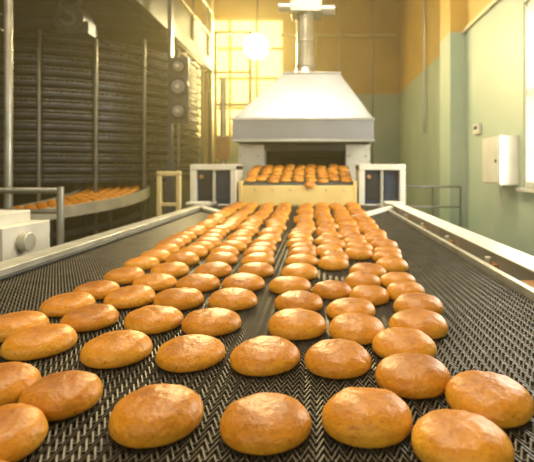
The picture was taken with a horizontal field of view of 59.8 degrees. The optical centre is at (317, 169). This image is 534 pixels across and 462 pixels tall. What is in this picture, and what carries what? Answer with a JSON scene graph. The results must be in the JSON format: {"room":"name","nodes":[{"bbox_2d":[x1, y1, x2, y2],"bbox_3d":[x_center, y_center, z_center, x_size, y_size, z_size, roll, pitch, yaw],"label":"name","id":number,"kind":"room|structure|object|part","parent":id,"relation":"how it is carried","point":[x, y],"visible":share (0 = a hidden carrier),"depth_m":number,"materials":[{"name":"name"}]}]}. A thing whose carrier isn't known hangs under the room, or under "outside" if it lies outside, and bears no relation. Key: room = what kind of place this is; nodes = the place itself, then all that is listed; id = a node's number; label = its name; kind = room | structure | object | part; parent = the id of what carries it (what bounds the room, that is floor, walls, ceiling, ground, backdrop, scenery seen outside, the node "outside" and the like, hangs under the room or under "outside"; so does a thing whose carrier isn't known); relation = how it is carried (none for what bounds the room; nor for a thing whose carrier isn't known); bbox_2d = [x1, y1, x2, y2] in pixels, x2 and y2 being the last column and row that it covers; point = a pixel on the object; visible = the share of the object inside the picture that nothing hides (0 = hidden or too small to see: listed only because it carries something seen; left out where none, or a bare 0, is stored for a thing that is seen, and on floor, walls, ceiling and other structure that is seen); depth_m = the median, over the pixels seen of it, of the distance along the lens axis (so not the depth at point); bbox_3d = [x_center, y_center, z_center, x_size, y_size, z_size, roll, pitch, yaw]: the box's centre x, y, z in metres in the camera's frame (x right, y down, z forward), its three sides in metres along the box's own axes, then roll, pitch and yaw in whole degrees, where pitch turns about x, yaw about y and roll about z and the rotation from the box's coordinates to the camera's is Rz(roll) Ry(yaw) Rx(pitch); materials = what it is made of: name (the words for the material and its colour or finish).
{"room":"processing plant","nodes":[
{"label":"processing plant","id":0,"kind":"room"},
{"bbox_2d":[53,235,91,246],"bbox_3d":[-3.025,1.350,3.850,9.950,0.100,12.700,0,0,0],"label":"floor","id":1,"kind":"structure","parent":0,"point":[66,239],"depth_m":8.61,"materials":[{"name":"concrete"}]},
{"bbox_2d":[4,0,12,208],"bbox_3d":[-2.860,-1.500,4.250,0.180,5.600,0.180,0,0,0],"label":"support post","id":2,"kind":"object","parent":1,"relation":"on","point":[8,4],"visible":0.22,"depth_m":4.22,"materials":[{"name":"metal"}]},
{"bbox_2d":[0,210,49,261],"bbox_3d":[-1.460,0.725,1.990,0.520,1.150,0.420,0,0,0],"label":"motor","id":3,"kind":"object","parent":1,"relation":"on","point":[20,235],"visible":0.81,"depth_m":1.93,"materials":[{"name":"white metal"}]},
{"bbox_2d":[0,187,63,244],"bbox_3d":[-2.410,0.705,3.000,1.580,1.190,0.120,0,0,0],"label":"guard rail","id":4,"kind":"object","parent":1,"relation":"on","point":[59,191],"visible":0.38,"depth_m":2.98,"materials":[{"name":"metal"}]},
{"bbox_2d":[0,30,202,246],"bbox_3d":[-4.205,-0.300,6.846,4.211,3.200,4.727,0,0,0],"label":"conveyor","id":5,"kind":"object","parent":1,"relation":"on","point":[87,118],"visible":0.88,"depth_m":6.49,"materials":[{"name":"metal"}]},
{"bbox_2d":[0,0,213,71],"bbox_3d":[-4.990,-2.560,6.780,5.820,1.220,4.840,0,0,0],"label":"ceiling","id":6,"kind":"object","parent":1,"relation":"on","point":[128,22],"visible":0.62,"depth_m":6.67,"materials":[{"name":"grey metal"}]},
{"bbox_2d":[0,2,95,38],"bbox_3d":[-4.560,-1.751,5.290,3.880,0.399,0.340,0,0,0],"label":"air duct","id":7,"kind":"object","parent":6,"relation":"attached to","point":[70,19],"visible":0.91,"depth_m":5.27,"materials":[{"name":"metal"}]},
{"bbox_2d":[96,36,163,83],"bbox_3d":[-2.574,-1.522,5.751,1.259,0.854,0.118,0,0,-5],"label":"hanging cable","id":8,"kind":"object","parent":6,"relation":"hanging from","point":[96,36],"visible":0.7,"depth_m":5.74,"materials":[{"name":"black plastic"}]},
{"bbox_2d":[157,171,180,215],"bbox_3d":[-1.230,0.655,3.800,0.196,1.290,0.040,0,0,0],"label":"frame","id":9,"kind":"object","parent":1,"relation":"on","point":[160,174],"visible":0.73,"depth_m":3.78,"materials":[{"name":"yellow paint"}]},
{"bbox_2d":[166,0,188,213],"bbox_3d":[-1.815,-1.500,5.903,0.336,5.600,0.182,0,0,22],"label":"post","id":10,"kind":"object","parent":1,"relation":"on","point":[178,67],"visible":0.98,"depth_m":5.90,"materials":[{"name":"metal"}]},
{"bbox_2d":[202,0,213,163],"bbox_3d":[-2.250,-1.500,9.400,0.200,5.600,0.200,0,0,0],"label":"column","id":11,"kind":"structure","parent":1,"relation":"on","point":[210,3],"depth_m":9.30,"materials":[{"name":"yellow paint"}]},
{"bbox_2d":[190,164,242,206],"bbox_3d":[-0.910,0.625,4.168,0.400,1.350,0.365,0,0,0],"label":"cabinet","id":12,"kind":"object","parent":1,"relation":"on","point":[219,183],"visible":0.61,"depth_m":4.04,"materials":[{"name":"white metal"}]},
{"bbox_2d":[214,31,251,163],"bbox_3d":[-1.595,-0.650,8.530,0.710,3.900,0.260,0,0,0],"label":"rack","id":13,"kind":"object","parent":1,"relation":"on","point":[222,141],"visible":0.67,"depth_m":8.60,"materials":[{"name":"yellow metal"}]},
{"bbox_2d":[0,201,533,461],"bbox_3d":[-0.178,0.775,1.852,1.684,1.050,4.226,0,0,0],"label":"conveyor","id":14,"kind":"object","parent":1,"relation":"on","point":[484,286],"visible":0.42,"depth_m":0.86,"materials":[{"name":"metal"}]},
{"bbox_2d":[0,202,533,461],"bbox_3d":[-0.193,0.281,2.107,1.067,0.039,3.532,0,0,0],"label":"buns","id":15,"kind":"object","parent":14,"relation":"on","point":[482,404],"visible":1,"depth_m":0.72,"materials":[{"name":"brown food"}]},
{"bbox_3d":[-0.136,0.782,1.840,1.599,1.036,4.180,0,0,0],"label":"frame","id":16,"kind":"part","parent":14,"relation":"part of","materials":[{"name":"metal"}]},
{"bbox_2d":[239,164,356,205],"bbox_3d":[-0.175,0.619,4.357,1.030,1.363,0.767,0,0,0],"label":"conveyor","id":17,"kind":"object","parent":1,"relation":"on","point":[292,184],"visible":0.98,"depth_m":4.00,"materials":[{"name":"metal"}]},
{"bbox_2d":[238,145,369,180],"bbox_3d":[-0.145,0.517,6.482,1.370,1.565,3.435,0,0,0],"label":"oven","id":18,"kind":"object","parent":1,"relation":"on","point":[249,156],"visible":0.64,"depth_m":4.78,"materials":[{"name":"white metal"}]},
{"bbox_2d":[356,164,405,205],"bbox_3d":[0.557,0.625,4.168,0.405,1.350,0.365,0,0,0],"label":"cabinet","id":19,"kind":"object","parent":1,"relation":"on","point":[376,183],"visible":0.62,"depth_m":4.04,"materials":[{"name":"white metal"}]},
{"bbox_2d":[406,185,461,227],"bbox_3d":[1.250,0.734,5.000,0.625,1.132,0.026,0,0,0],"label":"handrail","id":20,"kind":"object","parent":1,"relation":"on","point":[407,186],"visible":0.44,"depth_m":4.99,"materials":[{"name":"metal"}]},
{"bbox_2d":[206,71,213,163],"bbox_3d":[-2.130,-0.320,9.100,0.200,3.240,0.200,0,0,0],"label":"post","id":21,"kind":"object","parent":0,"point":[210,73],"depth_m":9.06,"materials":[{"name":"grey metal"}]},
{"bbox_2d":[150,0,397,217],"bbox_3d":[-3.025,-1.500,10.100,9.950,5.600,0.200,0,0,0],"label":"wall","id":22,"kind":"structure","parent":0,"point":[355,15],"depth_m":10.00,"materials":[{"name":"paint"}]},
{"bbox_2d":[194,19,282,136],"bbox_3d":[-1.925,-2.000,10.070,2.410,2.660,0.100,0,0,0],"label":"window","id":23,"kind":"structure","parent":22,"relation":"in","point":[232,56],"depth_m":10.10,"materials":[{"name":"glass"},{"name":"painted steel"}]},
{"bbox_2d":[398,0,533,255],"bbox_3d":[1.765,-1.500,3.750,0.370,5.600,12.500,0,0,0],"label":"wall","id":24,"kind":"structure","parent":0,"point":[477,75],"depth_m":5.50,"materials":[{"name":"paint"}]},
{"bbox_2d":[281,0,424,163],"bbox_3d":[0.463,-1.500,8.672,2.525,5.600,2.576,0,0,0],"label":"conduit","id":25,"kind":"object","parent":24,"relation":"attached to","point":[316,34],"visible":0.57,"depth_m":9.87,"materials":[{"name":"metal"}]},
{"bbox_2d":[473,123,480,134],"bbox_3d":[1.730,-0.445,5.010,0.037,0.110,0.180,0,0,0],"label":"thermostat","id":26,"kind":"object","parent":24,"relation":"attached to","point":[476,127],"visible":1,"depth_m":4.96,"materials":[{"name":"white plastic"}]},
{"bbox_2d":[462,0,499,33],"bbox_3d":[1.734,-1.650,1.750,0.029,0.040,7.500,0,0,0],"label":"trim","id":27,"kind":"structure","parent":24,"relation":"attached to","point":[489,6],"depth_m":4.88,"materials":[{"name":"paint"}]},
{"bbox_2d":[482,136,518,213],"bbox_3d":[1.654,0.050,4.209,0.188,0.700,0.422,0,0,0],"label":"electrical box","id":28,"kind":"object","parent":24,"relation":"attached to","point":[500,154],"visible":1,"depth_m":4.00,"materials":[{"name":"white metal"}]},
{"bbox_2d":[516,0,533,192],"bbox_3d":[1.795,-0.620,3.060,0.190,1.600,1.780,0,0,0],"label":"window","id":29,"kind":"structure","parent":24,"relation":"in","point":[529,6],"depth_m":3.90,"materials":[{"name":"white glass"}]},
{"bbox_3d":[-3.025,-4.350,3.850,9.950,0.100,12.700,0,0,0],"label":"ceiling","id":30,"kind":"structure","parent":0,"visible":0},
{"bbox_2d":[243,0,268,59],"bbox_3d":[-1.060,-3.103,8.059,0.437,2.394,0.463,0,0,0],"label":"lamp","id":31,"kind":"object","parent":30,"relation":"hanging from","point":[256,46],"visible":1,"depth_m":7.89,"materials":[{"name":"glass"}]},
{"bbox_2d":[231,0,374,144],"bbox_3d":[-0.147,-2.288,5.200,1.409,4.024,1.424,0,0,0],"label":"extraction hood","id":32,"kind":"object","parent":30,"relation":"hanging from","point":[304,106],"visible":0.95,"depth_m":4.63,"materials":[{"name":"metal"}]}
]}

